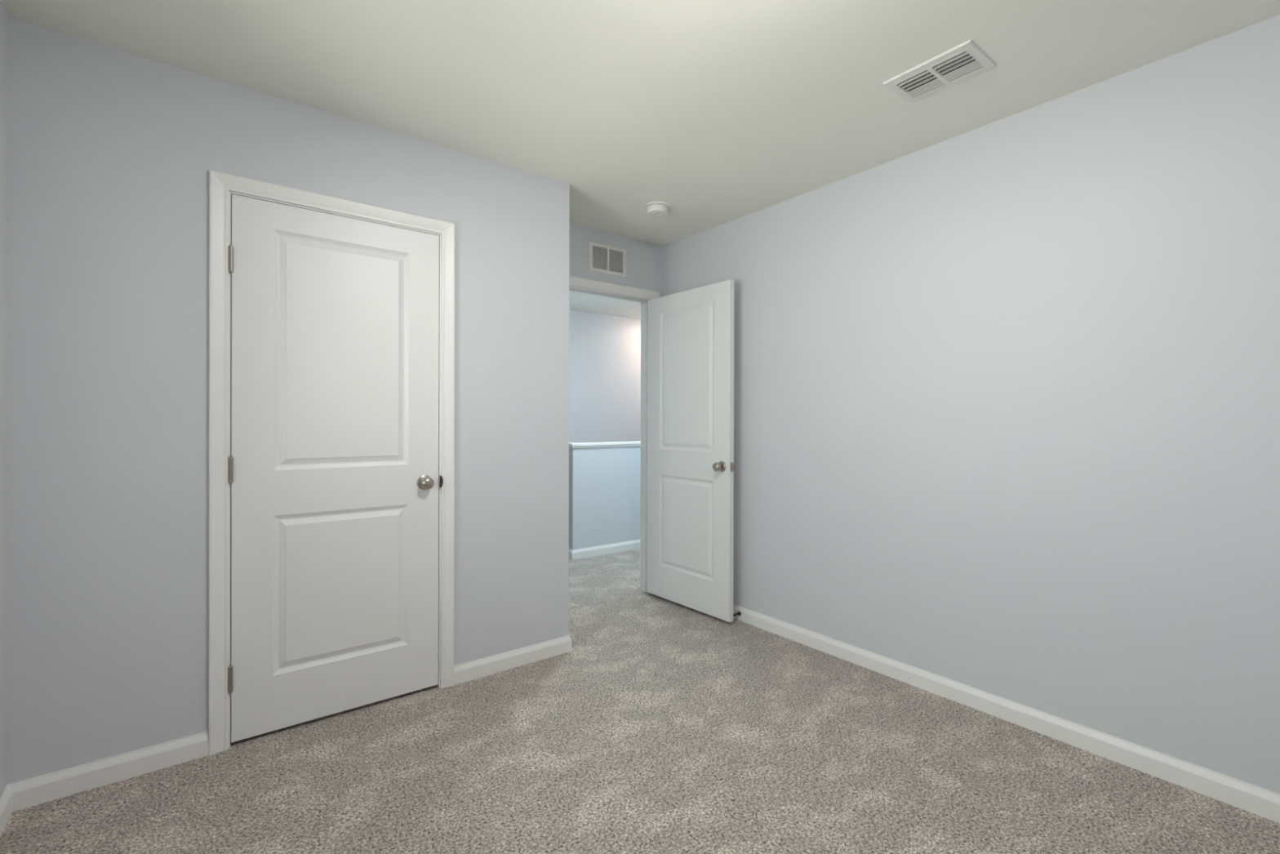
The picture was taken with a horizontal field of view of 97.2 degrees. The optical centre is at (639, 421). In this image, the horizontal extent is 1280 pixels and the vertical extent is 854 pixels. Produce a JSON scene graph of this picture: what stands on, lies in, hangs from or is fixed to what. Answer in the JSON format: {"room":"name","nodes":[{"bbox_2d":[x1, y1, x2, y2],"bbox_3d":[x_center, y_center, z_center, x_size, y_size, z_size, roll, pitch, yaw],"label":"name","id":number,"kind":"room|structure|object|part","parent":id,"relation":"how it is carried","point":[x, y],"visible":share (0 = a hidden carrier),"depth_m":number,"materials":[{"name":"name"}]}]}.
{"room":"empty bedroom","nodes":[
{"label":"empty bedroom","id":0,"kind":"room"},
{"bbox_2d":[0,1,7,797],"bbox_3d":[-1.152,-0.018,0.614,0.120,2.440,3.741,0,0,-38],"label":"wall","id":1,"kind":"structure","parent":0,"point":[3,16],"depth_m":1.70,"materials":[{"name":"paint"}]},
{"bbox_2d":[0,731,208,835],"bbox_3d":[-0.797,1.162,0.652,0.491,0.082,3.120,0,0,-38],"label":"baseboard","id":2,"kind":"structure","parent":1,"relation":"attached to","point":[21,794],"depth_m":1.85,"materials":[{"name":"paint"}]},
{"bbox_2d":[7,16,569,784],"bbox_3d":[-1.194,-0.021,2.389,1.987,2.440,0.120,0,0,-38],"label":"wall","id":3,"kind":"structure","parent":0,"point":[112,153],"depth_m":1.94,"materials":[{"name":"paint"}]},
{"bbox_2d":[208,169,454,755],"bbox_3d":[-1.235,0.149,2.347,0.887,2.100,0.137,0,0,-38],"label":"door frame","id":4,"kind":"structure","parent":3,"relation":"attached to","point":[222,186],"depth_m":2.08,"materials":[{"name":"paint"}]},
{"bbox_3d":[-0.894,0.269,2.539,0.012,0.054,0.012,0,0,-38],"label":"strike plate","id":5,"kind":"part","parent":4,"relation":"part of","materials":[{"name":"grey metal"}]},
{"bbox_2d":[227,194,439,742],"bbox_3d":[-1.199,0.173,2.291,0.765,2.017,0.100,0,0,-38],"label":"door","id":6,"kind":"structure","parent":3,"relation":"in","point":[333,461],"depth_m":2.27,"materials":[{"name":"paint"}]},
{"bbox_3d":[-0.932,0.269,2.470,0.054,0.054,0.052,0,0,-38],"label":"knob","id":7,"kind":"part","parent":6,"relation":"part of","materials":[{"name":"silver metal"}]},
{"bbox_2d":[453,634,572,684],"bbox_3d":[-0.714,1.158,2.998,0.736,0.082,0.514,0,0,-38],"label":"baseboard","id":8,"kind":"structure","parent":3,"relation":"attached to","point":[464,672],"depth_m":2.74,"materials":[{"name":"paint"}]},
{"bbox_2d":[568,309,640,442],"bbox_3d":[-1.281,0.636,5.985,4.940,3.770,0.120,0,0,-38],"label":"wall","id":9,"kind":"structure","parent":0,"point":[605,350],"depth_m":6.57,"materials":[{"name":"paint"}]},
{"bbox_2d":[568,446,640,550],"bbox_3d":[0.015,0.747,6.134,2.466,1.055,1.231,0,0,-38],"label":"wall","id":10,"kind":"structure","parent":0,"point":[605,483],"depth_m":5.09,"materials":[{"name":"paint"}]},
{"bbox_2d":[568,539,639,559],"bbox_3d":[0.013,1.154,6.126,2.479,0.082,1.244,0,0,-38],"label":"baseboard","id":11,"kind":"structure","parent":10,"relation":"attached to","point":[631,544],"depth_m":5.08,"materials":[{"name":"paint"}]},
{"bbox_2d":[568,440,640,448],"bbox_3d":[0.015,0.214,6.120,2.485,0.049,1.250,0,0,-38],"label":"trim","id":12,"kind":"structure","parent":10,"relation":"on","point":[637,443],"depth_m":5.08,"materials":[{"name":"paint"}]},
{"bbox_2d":[568,222,663,297],"bbox_3d":[-1.127,-0.022,3.074,3.172,2.440,0.120,0,0,-38],"label":"wall","id":13,"kind":"structure","parent":0,"point":[644,260],"depth_m":3.80,"materials":[{"name":"paint"}]},
{"bbox_2d":[588,240,626,278],"bbox_3d":[-0.210,-1.060,3.699,0.298,0.190,0.009,0,0,-38],"label":"air vent","id":14,"kind":"object","parent":13,"relation":"in","point":[602,259],"visible":1,"depth_m":3.69,"materials":[{"name":"metal"}]},
{"bbox_2d":[568,275,659,593],"bbox_3d":[-0.261,0.146,3.745,0.891,2.106,0.154,0,0,-38],"label":"door frame","id":15,"kind":"structure","parent":13,"relation":"attached to","point":[578,285],"depth_m":3.96,"materials":[{"name":"paint"}]},
{"bbox_3d":[-0.220,0.146,3.691,0.891,2.106,0.017,0,0,-38],"label":"casing","id":16,"kind":"part","parent":15,"relation":"part of","materials":[{"name":"paint"}]},
{"bbox_3d":[-0.303,0.145,3.799,0.891,2.106,0.017,0,0,-38],"label":"casing","id":17,"kind":"part","parent":15,"relation":"part of","materials":[{"name":"paint"}]},
{"bbox_2d":[646,280,734,622],"bbox_3d":[0.304,0.172,3.624,0.164,2.017,0.777,0,0,-39],"label":"door","id":18,"kind":"structure","parent":15,"relation":"attached to","point":[691,465],"depth_m":3.56,"materials":[{"name":"paint"}]},
{"bbox_3d":[0.461,0.268,3.347,0.052,0.054,0.054,0,0,-39],"label":"knob","id":19,"kind":"part","parent":18,"relation":"part of","materials":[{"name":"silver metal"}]},
{"bbox_2d":[0,548,1279,853],"bbox_3d":[0.288,1.241,3.323,5.716,0.080,6.255,0,0,-38],"label":"floor","id":20,"kind":"structure","parent":0,"point":[665,726],"depth_m":1.91,"materials":[{"name":"carpet"}]},
{"bbox_2d":[0,0,1279,319],"bbox_3d":[0.295,-1.289,3.317,5.716,0.100,6.255,0,0,-38],"label":"ceiling","id":21,"kind":"structure","parent":0,"point":[717,112],"depth_m":1.98,"materials":[{"name":"paint"}]},
{"bbox_2d":[645,201,669,217],"bbox_3d":[0.100,-1.213,3.246,0.138,0.052,0.138,0,0,-38],"label":"smoke detector","id":22,"kind":"object","parent":21,"relation":"attached to","point":[654,209],"visible":1,"depth_m":3.20,"materials":[{"name":"white plastic"}]},
{"bbox_3d":[0.100,-1.235,3.246,0.138,0.010,0.138,0,0,-38],"label":"plate","id":23,"kind":"part","parent":22,"relation":"part of","materials":[{"name":"white plastic"}]},
{"bbox_2d":[883,39,996,103],"bbox_3d":[1.059,-1.228,2.003,0.208,0.013,0.298,0,0,-38],"label":"ceiling vent","id":24,"kind":"object","parent":21,"relation":"in","point":[965,60],"visible":1,"depth_m":1.98,"materials":[{"name":"metal"}]},
{"bbox_2d":[663,14,1279,794],"bbox_3d":[1.319,-0.015,2.602,0.120,2.440,3.861,0,0,-38],"label":"wall","id":25,"kind":"structure","parent":0,"point":[1006,390],"depth_m":2.17,"materials":[{"name":"paint"}]},
{"bbox_2d":[733,611,741,616],"bbox_3d":[0.575,1.159,3.390,0.064,0.025,0.025,0,0,-38],"label":"door stop","id":26,"kind":"object","parent":25,"relation":"attached to","point":[739,613],"visible":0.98,"depth_m":3.40,"materials":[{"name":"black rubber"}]},
{"bbox_2d":[733,604,1279,822],"bbox_3d":[1.263,1.164,2.564,0.013,0.082,3.621,0,0,-38],"label":"baseboard","id":27,"kind":"structure","parent":25,"relation":"attached to","point":[1261,802],"depth_m":2.15,"materials":[{"name":"paint"}]}
]}

